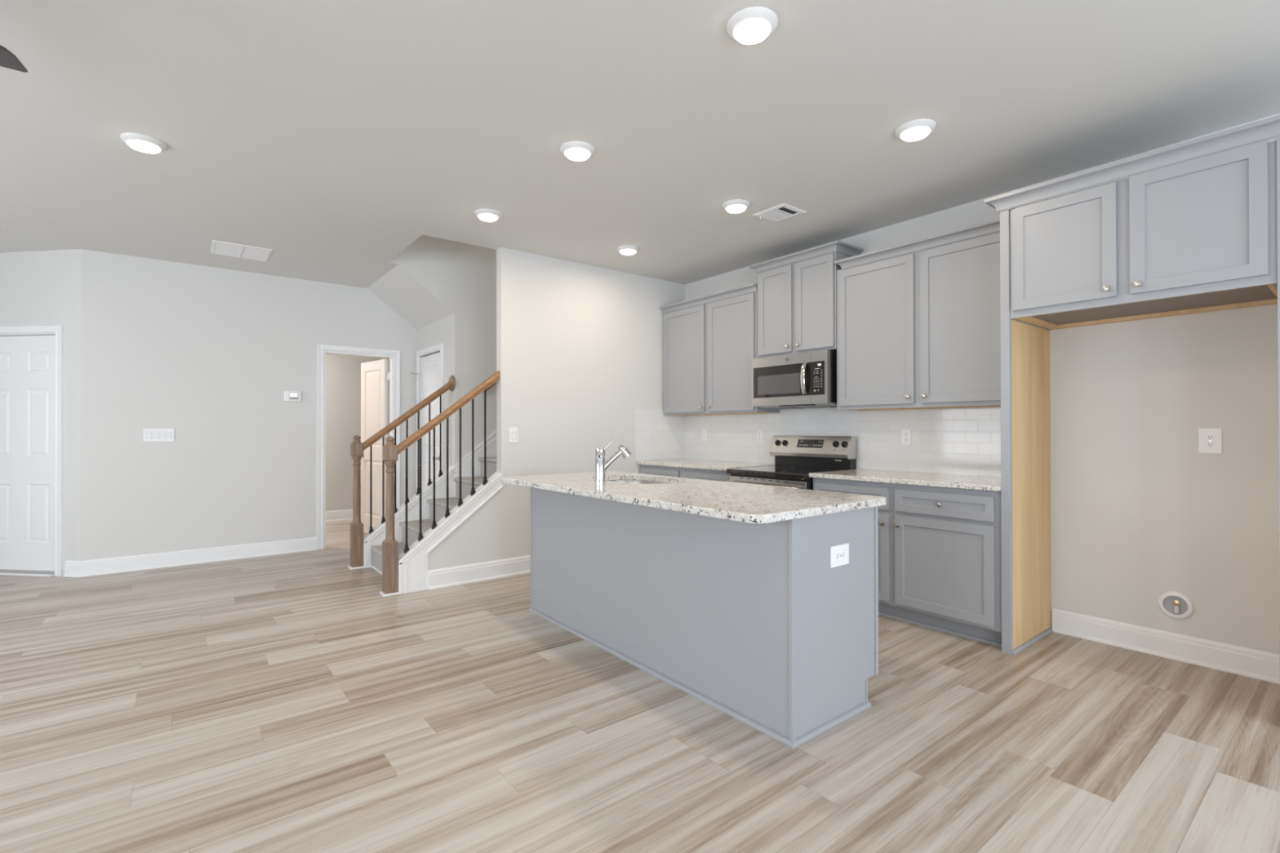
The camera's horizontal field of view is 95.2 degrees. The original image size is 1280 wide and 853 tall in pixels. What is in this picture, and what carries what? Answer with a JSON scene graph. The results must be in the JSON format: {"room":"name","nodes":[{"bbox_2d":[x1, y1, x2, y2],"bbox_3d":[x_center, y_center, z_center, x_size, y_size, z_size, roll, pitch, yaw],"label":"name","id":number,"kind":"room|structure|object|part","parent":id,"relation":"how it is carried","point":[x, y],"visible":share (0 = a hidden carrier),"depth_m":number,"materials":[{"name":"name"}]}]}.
{"room":"open-plan kitchen","nodes":[
{"label":"open-plan kitchen","id":0,"kind":"room"},
{"bbox_2d":[0,248,80,575],"bbox_3d":[-5.369,-0.116,5.049,1.350,2.753,0.110,0,0,7],"label":"wall","id":1,"kind":"structure","parent":0,"point":[41,287],"depth_m":4.93,"materials":[{"name":"white paint"}]},
{"bbox_2d":[0,324,62,577],"bbox_3d":[-5.312,0.203,5.011,0.890,2.115,0.168,0,0,7],"label":"door","id":2,"kind":"structure","parent":1,"relation":"in","point":[31,365],"depth_m":4.98,"materials":[{"name":"white paint"}]},
{"bbox_2d":[80,248,417,560],"bbox_3d":[-2.551,-0.113,6.676,5.565,2.753,0.110,0,0,-38],"label":"wall","id":3,"kind":"structure","parent":0,"point":[210,355],"depth_m":5.44,"materials":[{"name":"white paint"}]},
{"bbox_2d":[143,428,174,441],"bbox_3d":[-4.299,0.077,5.225,0.209,0.111,0.011,0,0,-38],"label":"light switch","id":4,"kind":"object","parent":3,"relation":"attached to","point":[149,434],"visible":1,"depth_m":5.22,"materials":[{"name":"white plastic"}]},
{"bbox_2d":[62,537,317,577],"bbox_3d":[-4.074,1.196,5.443,1.872,0.130,0.119,0,0,-38],"label":"baseboard","id":5,"kind":"structure","parent":3,"relation":"attached to","point":[151,561],"depth_m":5.32,"materials":[{"name":"white paint"}]},
{"bbox_2d":[284,390,301,401],"bbox_3d":[-3.485,-0.305,5.856,0.147,0.108,0.027,0,0,-38],"label":"thermostat","id":6,"kind":"object","parent":3,"relation":"attached to","point":[289,396],"visible":1,"depth_m":5.85,"materials":[{"name":"white plastic"}]},
{"bbox_2d":[316,343,399,549],"bbox_3d":[-3.220,0.209,6.535,0.816,2.110,0.754,0,0,-38],"label":"door","id":7,"kind":"structure","parent":3,"relation":"in","point":[375,375],"depth_m":6.53,"materials":[{"name":"white paint"}]},
{"bbox_2d":[325,353,389,511],"bbox_3d":[-3.650,-0.109,7.116,3.350,2.753,1.940,0,0,-38],"label":"wall","id":8,"kind":"structure","parent":0,"point":[343,372],"depth_m":7.92,"materials":[{"name":"white paint"}]},
{"bbox_2d":[325,509,353,522],"bbox_3d":[-4.157,1.201,7.799,3.100,0.140,0.027,0,0,-38],"label":"baseboard","id":9,"kind":"structure","parent":8,"relation":"attached to","point":[347,514],"depth_m":7.88,"materials":[{"name":"white paint"}]},
{"bbox_2d":[367,266,450,328],"bbox_3d":[-2.364,-1.298,6.085,0.645,0.388,1.060,0,0,-38],"label":"ceiling","id":10,"kind":"structure","parent":0,"point":[395,289],"depth_m":6.00,"materials":[{"name":"white paint"}]},
{"bbox_2d":[417,315,450,471],"bbox_3d":[-2.164,0.079,6.235,0.100,2.365,1.060,0,0,-38],"label":"wall","id":11,"kind":"structure","parent":0,"point":[437,332],"depth_m":5.94,"materials":[{"name":"white paint"}]},
{"bbox_2d":[411,342,443,491],"bbox_3d":[-2.273,0.206,6.257,0.130,2.110,0.826,0,0,-38],"label":"door","id":12,"kind":"structure","parent":11,"relation":"in","point":[431,366],"depth_m":6.29,"materials":[{"name":"white paint"}]},
{"bbox_3d":[-2.105,0.330,6.032,0.070,0.056,0.056,0,0,-38],"label":"knob","id":13,"kind":"part","parent":12,"relation":"part of","materials":[{"name":"silver metal"}]},
{"bbox_2d":[385,235,496,466],"bbox_3d":[-1.215,-1.390,6.245,3.800,5.300,0.110,0,0,-38],"label":"wall","id":14,"kind":"structure","parent":0,"point":[460,277],"depth_m":5.77,"materials":[{"name":"white paint"}]},
{"bbox_2d":[482,382,496,393],"bbox_3d":[-0.928,-0.986,6.332,1.640,1.311,0.108,0,0,-38],"label":"wall handrail","id":15,"kind":"object","parent":14,"relation":"attached to","point":[494,384],"visible":0.02,"depth_m":5.83,"materials":[{"name":"brown wood"}]},
{"bbox_2d":[427,247,684,570],"bbox_3d":[-0.609,-0.122,5.364,2.688,2.753,0.092,0,0,-38],"label":"wall","id":16,"kind":"structure","parent":0,"point":[580,346],"depth_m":5.22,"materials":[{"name":"white paint"}]},
{"bbox_2d":[427,555,530,590],"bbox_3d":[-0.817,1.181,5.118,2.058,0.145,0.027,0,0,-38],"label":"baseboard","id":17,"kind":"structure","parent":16,"relation":"attached to","point":[486,571],"depth_m":4.73,"materials":[{"name":"white paint"}]},
{"bbox_2d":[509,427,518,442],"bbox_3d":[-1.065,0.074,4.940,0.080,0.128,0.010,0,0,-38],"label":"light switch","id":18,"kind":"object","parent":16,"relation":"attached to","point":[513,432],"visible":1,"depth_m":4.94,"materials":[{"name":"white plastic"}]},
{"bbox_2d":[0,0,1279,288],"bbox_3d":[-1.524,-1.658,2.754,8.800,0.300,12.600,0,0,-38],"label":"ceiling","id":19,"kind":"structure","parent":0,"point":[330,137],"depth_m":2.84,"materials":[{"name":"white paint"}]},
{"bbox_2d":[0,44,27,72],"bbox_3d":[-2.505,-1.320,1.510,1.270,0.385,1.306,0,0,-38],"label":"ceiling fan","id":20,"kind":"object","parent":19,"relation":"hanging from","point":[8,60],"visible":1,"depth_m":1.89,"materials":[{"name":"black"}]},
{"bbox_2d":[120,132,167,153],"bbox_3d":[-2.621,-1.485,3.087,0.190,0.040,0.190,0,0,-38],"label":"recessed light","id":21,"kind":"object","parent":19,"relation":"in","point":[140,142],"visible":1,"depth_m":3.05,"materials":[{"name":"white plastic"}]},
{"bbox_2d":[210,240,273,262],"bbox_3d":[-3.401,-1.491,4.986,0.415,0.010,0.430,0,0,-38],"label":"ceiling vent","id":22,"kind":"object","parent":19,"relation":"in","point":[218,247],"visible":1,"depth_m":4.96,"materials":[{"name":"white plastic"}]},
{"bbox_2d":[474,208,502,222],"bbox_3d":[-1.074,-1.483,4.126,0.190,0.040,0.190,0,0,-38],"label":"recessed light","id":23,"kind":"object","parent":19,"relation":"in","point":[485,215],"visible":1,"depth_m":4.08,"materials":[{"name":"white plastic"}]},
{"bbox_2d":[560,141,595,160],"bbox_3d":[-0.340,-1.488,3.182,0.190,0.040,0.190,0,0,-38],"label":"recessed light","id":24,"kind":"object","parent":19,"relation":"in","point":[573,150],"visible":1,"depth_m":3.14,"materials":[{"name":"white plastic"}]},
{"bbox_2d":[616,245,639,255],"bbox_3d":[-0.102,-1.481,4.936,0.190,0.040,0.190,0,0,-38],"label":"recessed light","id":25,"kind":"object","parent":19,"relation":"in","point":[624,250],"visible":1,"depth_m":4.89,"materials":[{"name":"white plastic"}]},
{"bbox_2d":[721,199,750,213],"bbox_3d":[0.653,-1.486,3.971,0.190,0.040,0.190,0,0,-38],"label":"recessed light","id":26,"kind":"object","parent":19,"relation":"in","point":[737,206],"visible":1,"depth_m":3.92,"materials":[{"name":"white plastic"}]},
{"bbox_2d":[726,6,777,44],"bbox_3d":[0.422,-1.494,2.202,0.190,0.040,0.190,0,0,-38],"label":"recessed light","id":27,"kind":"object","parent":19,"relation":"in","point":[750,25],"visible":1,"depth_m":2.16,"materials":[{"name":"white plastic"}]},
{"bbox_2d":[752,203,806,222],"bbox_3d":[0.986,-1.496,4.125,0.253,0.020,0.272,0,0,-38],"label":"ceiling vent","id":28,"kind":"object","parent":19,"relation":"in","point":[783,211],"visible":1,"depth_m":4.11,"materials":[{"name":"white plastic"}]},
{"bbox_2d":[894,119,936,141],"bbox_3d":[1.398,-1.492,2.967,0.190,0.040,0.190,0,0,-38],"label":"recessed light","id":29,"kind":"object","parent":19,"relation":"in","point":[915,130],"visible":1,"depth_m":2.92,"materials":[{"name":"white plastic"}]},
{"bbox_2d":[0,520,1279,852],"bbox_3d":[-1.520,1.345,2.741,8.800,0.200,12.600,0,0,-38],"label":"floor","id":30,"kind":"structure","parent":0,"point":[283,703],"depth_m":2.28,"materials":[{"name":"wood"}]},
{"bbox_2d":[363,431,502,594],"bbox_3d":[-0.933,0.004,5.790,3.128,2.507,1.190,0,0,-38],"label":"staircase","id":31,"kind":"structure","parent":30,"relation":"on","point":[413,564],"depth_m":5.21,"materials":[{"name":"white wood"}]},
{"bbox_3d":[-2.108,1.246,4.857,0.016,0.018,0.942,0,0,-38],"label":"shoe moulding","id":32,"kind":"part","parent":31,"relation":"part of","materials":[{"name":"white paint"}]},
{"bbox_2d":[347,375,455,569],"bbox_3d":[-2.207,0.377,5.455,0.930,1.761,0.156,0,0,-38],"label":"stair railing","id":33,"kind":"object","parent":31,"relation":"on","point":[357,447],"visible":0.85,"depth_m":5.27,"materials":[{"name":"brown wood"}]},
{"bbox_3d":[-2.523,0.667,5.205,0.091,1.180,0.091,0,0,-38],"label":"newel post","id":34,"kind":"part","parent":33,"relation":"part of","materials":[{"name":"brown wood"}]},
{"bbox_3d":[-2.171,-0.117,5.486,0.814,0.683,0.064,0,0,-38],"label":"handrail","id":35,"kind":"part","parent":33,"relation":"part of","materials":[{"name":"brown wood"}]},
{"bbox_3d":[-2.118,0.730,5.447,0.800,0.642,0.010,0,0,-38],"label":"stringer moulding","id":36,"kind":"part","parent":31,"relation":"part of","materials":[{"name":"white paint"}]},
{"bbox_2d":[379,370,500,596],"bbox_3d":[-1.553,0.391,4.623,0.930,1.725,0.124,0,0,-38],"label":"stair railing","id":37,"kind":"object","parent":31,"relation":"on","point":[391,451],"visible":1,"depth_m":4.44,"materials":[{"name":"brown wood"}]},
{"bbox_3d":[-1.870,0.662,4.373,0.091,1.180,0.091,0,0,-38],"label":"newel post","id":38,"kind":"part","parent":37,"relation":"part of","materials":[{"name":"brown wood"}]},
{"bbox_3d":[-1.513,-0.126,4.658,0.826,0.692,0.064,0,0,-38],"label":"handrail","id":39,"kind":"part","parent":37,"relation":"part of","materials":[{"name":"brown wood"}]},
{"bbox_3d":[-1.462,0.718,4.622,0.812,0.646,0.014,0,0,-38],"label":"stringer moulding","id":40,"kind":"part","parent":31,"relation":"part of","materials":[{"name":"white paint"}]},
{"bbox_2d":[640,464,730,481],"bbox_3d":[0.601,0.811,5.464,0.656,0.884,1.235,0,0,-38],"label":"base cabinet","id":41,"kind":"object","parent":30,"relation":"on","point":[687,473],"visible":0.02,"depth_m":5.24,"materials":[{"name":"grey paint"}]},
{"bbox_3d":[0.183,0.475,5.533,0.019,0.138,0.550,0,0,-38],"label":"drawer","id":42,"kind":"part","parent":41,"relation":"part of","materials":[{"name":"grey paint"}]},
{"bbox_2d":[636,458,774,471],"bbox_3d":[0.602,0.353,5.459,0.642,0.030,1.229,0,0,-38],"label":"countertop","id":43,"kind":"structure","parent":41,"relation":"on","point":[684,463],"depth_m":5.30,"materials":[{"name":"white stone"}]},
{"bbox_3d":[0.558,0.473,5.055,0.019,0.138,0.575,0,0,-38],"label":"drawer","id":44,"kind":"part","parent":41,"relation":"part of","materials":[{"name":"grey paint"}]},
{"bbox_2d":[528,480,878,748],"bbox_3d":[0.184,0.802,3.316,0.681,0.884,2.179,0,0,-38],"label":"kitchen island","id":45,"kind":"object","parent":30,"relation":"on","point":[754,623],"visible":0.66,"depth_m":2.59,"materials":[{"name":"grey paint"}]},
{"bbox_3d":[-0.735,0.807,3.969,0.015,0.884,0.017,0,0,-38],"label":"corner moulding","id":46,"kind":"part","parent":45,"relation":"part of","materials":[{"name":"grey paint"}]},
{"bbox_3d":[0.160,0.802,3.312,0.603,0.884,2.145,0,0,-38],"label":"panel","id":47,"kind":"part","parent":45,"relation":"part of","materials":[{"name":"grey paint"}]},
{"bbox_2d":[501,471,886,523],"bbox_3d":[0.109,0.345,3.266,0.917,0.031,2.205,0,0,-38],"label":"island countertop","id":48,"kind":"structure","parent":45,"relation":"on","point":[740,502],"depth_m":2.75,"materials":[{"name":"stone"}]},
{"bbox_2d":[594,439,631,481],"bbox_3d":[-0.164,0.204,3.542,0.227,0.254,0.068,0,0,-18],"label":"faucet","id":49,"kind":"object","parent":48,"relation":"on","point":[601,466],"visible":1,"depth_m":3.50,"materials":[{"name":"silver metal"}]},
{"bbox_3d":[-0.191,0.111,3.534,0.074,0.068,0.011,0,0,-18],"label":"lever","id":50,"kind":"part","parent":49,"relation":"part of","materials":[{"name":"silver metal"}]},
{"bbox_3d":[-0.174,0.212,3.539,0.137,0.139,0.031,0,0,-18],"label":"spout","id":51,"kind":"part","parent":49,"relation":"part of","materials":[{"name":"silver metal"}]},
{"bbox_2d":[607,480,666,484],"bbox_3d":[-0.015,0.453,3.680,0.438,0.179,0.698,0,0,-38],"label":"undermount sink","id":52,"kind":"object","parent":48,"relation":"in","point":[642,482],"visible":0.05,"depth_m":3.96,"materials":[{"name":"silver metal"}]},
{"bbox_3d":[0.135,1.234,3.274,0.553,0.020,2.178,0,0,-38],"label":"shoe moulding","id":53,"kind":"part","parent":45,"relation":"part of","materials":[{"name":"grey paint"}]},
{"bbox_3d":[0.595,0.797,2.280,0.024,0.884,0.020,0,0,-38],"label":"corner moulding","id":54,"kind":"part","parent":45,"relation":"part of","materials":[{"name":"grey paint"}]},
{"bbox_3d":[0.830,0.798,2.469,0.612,0.884,0.016,0,0,-38],"label":"panel","id":55,"kind":"part","parent":45,"relation":"part of","materials":[{"name":"grey paint"}]},
{"bbox_2d":[830,542,848,568],"bbox_3d":[0.845,0.545,2.468,0.132,0.088,0.008,0,0,-38],"label":"wall outlet","id":56,"kind":"object","parent":45,"relation":"attached to","point":[839,554],"visible":1,"depth_m":2.46,"materials":[{"name":"white plastic"}]},
{"bbox_2d":[835,551,839,559],"bbox_3d":[0.831,0.545,2.454,0.027,0.034,0.003,0,0,-38],"label":"receptacle","id":57,"kind":"object","parent":56,"relation":"attached to","point":[837,553],"depth_m":2.45,"materials":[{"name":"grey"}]},
{"bbox_2d":[840,551,844,559],"bbox_3d":[0.862,0.545,2.479,0.027,0.034,0.003,0,0,-38],"label":"receptacle","id":58,"kind":"object","parent":56,"relation":"attached to","point":[842,553],"depth_m":2.47,"materials":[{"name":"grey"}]},
{"bbox_3d":[1.007,1.172,2.594,0.012,0.100,0.004,0,0,-38],"label":"corner moulding","id":59,"kind":"part","parent":45,"relation":"part of","materials":[{"name":"grey paint"}]},
{"bbox_3d":[1.071,0.739,2.646,0.022,0.766,0.006,0,0,-38],"label":"corner moulding","id":60,"kind":"part","parent":45,"relation":"part of","materials":[{"name":"grey paint"}]},
{"bbox_2d":[726,435,856,489],"bbox_3d":[1.189,0.663,4.649,0.716,1.172,0.760,0,0,-38],"label":"electric range","id":61,"kind":"object","parent":30,"relation":"on","point":[795,456],"visible":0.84,"depth_m":4.64,"materials":[{"name":"silver metal"}]},
{"bbox_3d":[0.930,0.448,4.446,0.056,0.024,0.696,0,0,-38],"label":"handle","id":62,"kind":"part","parent":61,"relation":"part of","materials":[{"name":"silver metal"}]},
{"bbox_3d":[0.961,0.716,4.469,0.025,0.635,0.748,0,0,-38],"label":"oven door","id":63,"kind":"part","parent":61,"relation":"part of","materials":[{"name":"silver metal"}]},
{"bbox_3d":[1.184,0.139,5.043,0.045,0.054,0.052,0,0,-38],"label":"knob","id":64,"kind":"part","parent":61,"relation":"part of","materials":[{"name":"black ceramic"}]},
{"bbox_3d":[1.230,0.139,4.984,0.045,0.054,0.052,0,0,-38],"label":"knob","id":65,"kind":"part","parent":61,"relation":"part of","materials":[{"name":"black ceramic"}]},
{"bbox_2d":[726,465,846,479],"bbox_3d":[1.167,0.359,4.633,0.589,0.043,0.759,0,0,-38],"label":"cooktop","id":66,"kind":"object","parent":61,"relation":"in","point":[770,472],"depth_m":4.56,"materials":[{"name":"black glass"}]},
{"bbox_3d":[1.408,0.165,4.823,0.122,0.176,0.760,0,0,-38],"label":"control panel","id":67,"kind":"part","parent":61,"relation":"part of","materials":[{"name":"silver metal"}]},
{"bbox_3d":[1.534,0.137,4.596,0.045,0.054,0.052,0,0,-38],"label":"knob","id":68,"kind":"part","parent":61,"relation":"part of","materials":[{"name":"black plastic"}]},
{"bbox_3d":[1.582,0.136,4.535,0.045,0.054,0.052,0,0,-38],"label":"knob","id":69,"kind":"part","parent":61,"relation":"part of","materials":[{"name":"black plastic"}]},
{"bbox_2d":[813,477,1001,647],"bbox_3d":[1.842,0.802,3.884,0.656,0.884,1.232,0,0,-38],"label":"base cabinet","id":70,"kind":"object","parent":30,"relation":"on","point":[940,548],"visible":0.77,"depth_m":3.49,"materials":[{"name":"grey paint"}]},
{"bbox_3d":[1.422,0.466,3.956,0.019,0.138,0.554,0,0,-38],"label":"drawer","id":71,"kind":"part","parent":70,"relation":"part of","materials":[{"name":"grey paint"}]},
{"bbox_3d":[1.555,0.623,3.746,0.032,0.031,0.031,0,0,-38],"label":"knob","id":72,"kind":"part","parent":70,"relation":"part of","materials":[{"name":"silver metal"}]},
{"bbox_3d":[1.422,0.841,3.954,0.019,0.559,0.554,0,0,-38],"label":"door","id":73,"kind":"part","parent":70,"relation":"part of","materials":[{"name":"grey paint"}]},
{"bbox_3d":[1.618,0.623,3.665,0.032,0.031,0.031,0,0,-38],"label":"knob","id":74,"kind":"part","parent":70,"relation":"part of","materials":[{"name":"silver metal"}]},
{"bbox_2d":[808,469,1000,491],"bbox_3d":[1.838,0.344,3.886,0.642,0.030,1.236,0,0,-38],"label":"countertop","id":75,"kind":"structure","parent":70,"relation":"on","point":[952,481],"depth_m":3.74,"materials":[{"name":"white stone"}]},
{"bbox_3d":[1.777,0.464,3.463,0.032,0.031,0.031,0,0,-38],"label":"knob","id":76,"kind":"part","parent":70,"relation":"part of","materials":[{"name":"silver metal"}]},
{"bbox_3d":[1.797,0.464,3.479,0.019,0.138,0.574,0,0,-38],"label":"drawer","id":77,"kind":"part","parent":70,"relation":"part of","materials":[{"name":"grey paint"}]},
{"bbox_3d":[1.797,0.838,3.477,0.019,0.559,0.574,0,0,-38],"label":"door","id":78,"kind":"part","parent":70,"relation":"part of","materials":[{"name":"grey paint"}]},
{"bbox_2d":[1000,209,1053,655],"bbox_3d":[2.252,0.029,3.387,0.627,2.425,0.061,0,0,-38],"label":"end panel","id":79,"kind":"object","parent":30,"relation":"on","point":[1025,397],"visible":0.88,"depth_m":3.30,"materials":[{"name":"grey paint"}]},
{"bbox_3d":[2.270,1.232,3.365,0.621,0.019,0.016,0,0,-38],"label":"shoe moulding","id":80,"kind":"part","parent":79,"relation":"part of","materials":[{"name":"grey paint"}]},
{"bbox_2d":[1276,137,1279,642],"bbox_3d":[2.887,0.025,2.579,0.627,2.425,0.046,0,0,-38],"label":"end panel","id":81,"kind":"object","parent":30,"relation":"on","point":[1277,139],"visible":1,"depth_m":2.40,"materials":[{"name":"grey paint"}]},
{"bbox_2d":[684,113,1279,654],"bbox_3d":[2.816,-0.136,3.260,0.100,2.753,7.648,0,0,-38],"label":"wall","id":82,"kind":"structure","parent":0,"point":[1139,515],"depth_m":3.17,"materials":[{"name":"white paint"}]},
{"bbox_2d":[659,283,779,415],"bbox_3d":[0.719,-0.666,5.560,0.356,1.096,1.244,0,0,-38],"label":"upper cabinet","id":83,"kind":"object","parent":82,"relation":"attached to","point":[710,341],"visible":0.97,"depth_m":5.40,"materials":[{"name":"grey paint"}]},
{"bbox_3d":[0.426,-0.640,5.712,0.019,1.006,0.582,0,0,-38],"label":"door","id":84,"kind":"part","parent":83,"relation":"part of","materials":[{"name":"grey paint"}]},
{"bbox_3d":[0.600,-1.182,5.469,0.050,0.066,1.244,0,0,-38],"label":"crown moulding","id":85,"kind":"part","parent":83,"relation":"part of","materials":[{"name":"grey paint"}]},
{"bbox_3d":[0.808,-0.643,5.226,0.019,1.006,0.553,0,0,-38],"label":"door","id":86,"kind":"part","parent":83,"relation":"part of","materials":[{"name":"grey paint"}]},
{"bbox_2d":[748,240,864,358],"bbox_3d":[1.338,-0.980,4.774,0.356,0.794,0.865,0,0,-38],"label":"upper cabinet","id":87,"kind":"object","parent":82,"relation":"attached to","point":[797,292],"visible":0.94,"depth_m":4.63,"materials":[{"name":"grey paint"}]},
{"bbox_3d":[1.116,-0.953,4.835,0.019,0.701,0.343,0,0,-38],"label":"door","id":88,"kind":"part","parent":87,"relation":"part of","materials":[{"name":"grey paint"}]},
{"bbox_2d":[751,349,836,409],"bbox_3d":[1.301,-0.364,4.742,0.433,0.426,0.736,0,0,-38],"label":"microwave","id":89,"kind":"object","parent":87,"relation":"attached to","point":[808,380],"visible":0.95,"depth_m":4.58,"materials":[{"name":"silver metal"}]},
{"bbox_3d":[1.136,-0.371,4.710,0.034,0.400,0.584,0,0,-38],"label":"door","id":90,"kind":"part","parent":89,"relation":"part of","materials":[{"name":"silver metal"}]},
{"bbox_3d":[1.140,-0.364,4.700,0.030,0.253,0.564,0,0,-38],"label":"door glass","id":91,"kind":"part","parent":89,"relation":"part of","materials":[{"name":"black glass"}]},
{"bbox_3d":[1.260,-0.365,4.484,0.050,0.247,0.034,0,0,-38],"label":"handle","id":92,"kind":"part","parent":89,"relation":"part of","materials":[{"name":"silver metal"}]},
{"bbox_3d":[1.246,-0.955,4.702,0.019,0.743,0.765,0,0,-38],"label":"frame","id":93,"kind":"part","parent":87,"relation":"part of","materials":[{"name":"grey paint"}]},
{"bbox_3d":[1.338,-1.344,4.776,0.354,0.066,0.865,0,0,-38],"label":"crown moulding","id":94,"kind":"part","parent":87,"relation":"part of","materials":[{"name":"grey paint"}]},
{"bbox_3d":[1.353,-0.955,4.533,0.019,0.701,0.344,0,0,-38],"label":"door","id":95,"kind":"part","parent":87,"relation":"part of","materials":[{"name":"grey paint"}]},
{"bbox_2d":[635,406,1000,477],"bbox_3d":[1.221,0.104,4.679,0.654,0.570,3.244,0,0,-38],"label":"tile backsplash","id":96,"kind":"structure","parent":82,"relation":"attached to","point":[965,441],"depth_m":4.57,"materials":[{"name":"white tile"}]},
{"bbox_2d":[702,429,706,440],"bbox_3d":[0.652,0.089,5.912,0.008,0.118,0.072,0,0,-38],"label":"wall outlet","id":97,"kind":"object","parent":96,"relation":"attached to","point":[704,431],"visible":1,"depth_m":5.91,"materials":[{"name":"white plastic"}]},
{"bbox_2d":[756,429,763,442],"bbox_3d":[1.096,0.086,5.347,0.008,0.118,0.072,0,0,-38],"label":"wall outlet","id":98,"kind":"object","parent":96,"relation":"attached to","point":[759,432],"visible":1,"depth_m":5.34,"materials":[{"name":"white plastic"}]},
{"bbox_2d":[902,429,911,445],"bbox_3d":[1.946,0.078,4.266,0.008,0.118,0.072,0,0,-38],"label":"wall outlet","id":99,"kind":"object","parent":96,"relation":"attached to","point":[906,433],"visible":1,"depth_m":4.26,"materials":[{"name":"white plastic"}]},
{"bbox_2d":[833,218,1000,410],"bbox_3d":[1.958,-0.680,3.983,0.356,1.106,1.232,0,0,-38],"label":"upper cabinet","id":100,"kind":"object","parent":82,"relation":"attached to","point":[918,321],"visible":0.91,"depth_m":3.86,"materials":[{"name":"grey paint"}]},
{"bbox_3d":[1.662,-0.657,4.138,0.019,1.005,0.567,0,0,-38],"label":"door","id":101,"kind":"part","parent":100,"relation":"part of","materials":[{"name":"grey paint"}]},
{"bbox_3d":[1.960,-1.200,3.983,0.353,0.066,1.224,0,0,-38],"label":"crown moulding","id":102,"kind":"part","parent":100,"relation":"part of","materials":[{"name":"grey paint"}]},
{"bbox_3d":[1.866,-0.201,3.837,0.032,0.031,0.031,0,0,-38],"label":"knob","id":103,"kind":"part","parent":100,"relation":"part of","materials":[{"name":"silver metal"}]},
{"bbox_3d":[2.038,-0.659,3.659,0.019,1.005,0.561,0,0,-38],"label":"door","id":104,"kind":"part","parent":100,"relation":"part of","materials":[{"name":"grey paint"}]},
{"bbox_2d":[983,115,1279,330],"bbox_3d":[2.543,-0.925,2.973,0.684,0.668,1.197,0,0,-38],"label":"upper cabinet","id":105,"kind":"object","parent":82,"relation":"attached to","point":[1192,228],"visible":0.99,"depth_m":2.73,"materials":[{"name":"grey paint"}]},
{"bbox_3d":[2.163,-0.903,2.997,0.019,0.550,0.448,0,0,-38],"label":"door","id":106,"kind":"part","parent":105,"relation":"part of","materials":[{"name":"grey paint"}]},
{"bbox_3d":[2.262,-0.667,2.829,0.032,0.031,0.031,0,0,-38],"label":"knob","id":107,"kind":"part","parent":105,"relation":"part of","materials":[{"name":"silver metal"}]},
{"bbox_3d":[2.542,-1.222,2.974,0.683,0.074,1.197,0,0,-38],"label":"crown moulding","id":108,"kind":"part","parent":105,"relation":"part of","materials":[{"name":"grey paint"}]},
{"bbox_3d":[2.333,-0.667,2.738,0.032,0.031,0.031,0,0,-38],"label":"knob","id":109,"kind":"part","parent":105,"relation":"part of","materials":[{"name":"silver metal"}]},
{"bbox_3d":[2.471,-0.908,2.604,0.019,0.556,0.448,0,0,-38],"label":"door","id":110,"kind":"part","parent":105,"relation":"part of","materials":[{"name":"grey paint"}]},
{"bbox_2d":[1051,608,1279,684],"bbox_3d":[2.807,1.172,3.166,0.027,0.135,0.978,0,0,-38],"label":"baseboard","id":111,"kind":"structure","parent":82,"relation":"attached to","point":[1240,660],"depth_m":3.12,"materials":[{"name":"white paint"}]},
{"bbox_2d":[1157,591,1194,618],"bbox_3d":[2.852,0.953,3.112,0.023,0.144,0.144,0,0,-38],"label":"water supply box","id":112,"kind":"object","parent":82,"relation":"attached to","point":[1175,605],"visible":1,"depth_m":3.11,"materials":[{"name":"white plastic"}]},
{"bbox_2d":[1163,595,1187,614],"bbox_3d":[2.858,0.953,3.117,0.005,0.101,0.101,0,0,-38],"label":"water valve","id":113,"kind":"object","parent":112,"relation":"on","point":[1172,605],"depth_m":3.11,"materials":[{"name":"gold"}]},
{"bbox_2d":[1198,428,1222,453],"bbox_3d":[2.941,0.074,3.013,0.008,0.130,0.088,0,0,-38],"label":"wall outlet","id":114,"kind":"object","parent":82,"relation":"attached to","point":[1210,440],"visible":1,"depth_m":3.01,"materials":[{"name":"white plastic"}]},
{"bbox_2d":[1205,434,1214,439],"bbox_3d":[2.940,0.054,3.012,0.003,0.027,0.034,0,0,-38],"label":"receptacle","id":115,"kind":"object","parent":114,"relation":"attached to","point":[1208,437],"depth_m":3.01,"materials":[{"name":"grey plastic"}]},
{"bbox_2d":[1205,442,1214,447],"bbox_3d":[2.940,0.094,3.012,0.003,0.027,0.034,0,0,-38],"label":"receptacle","id":116,"kind":"object","parent":114,"relation":"attached to","point":[1207,444],"depth_m":3.01,"materials":[{"name":"grey plastic"}]}
]}

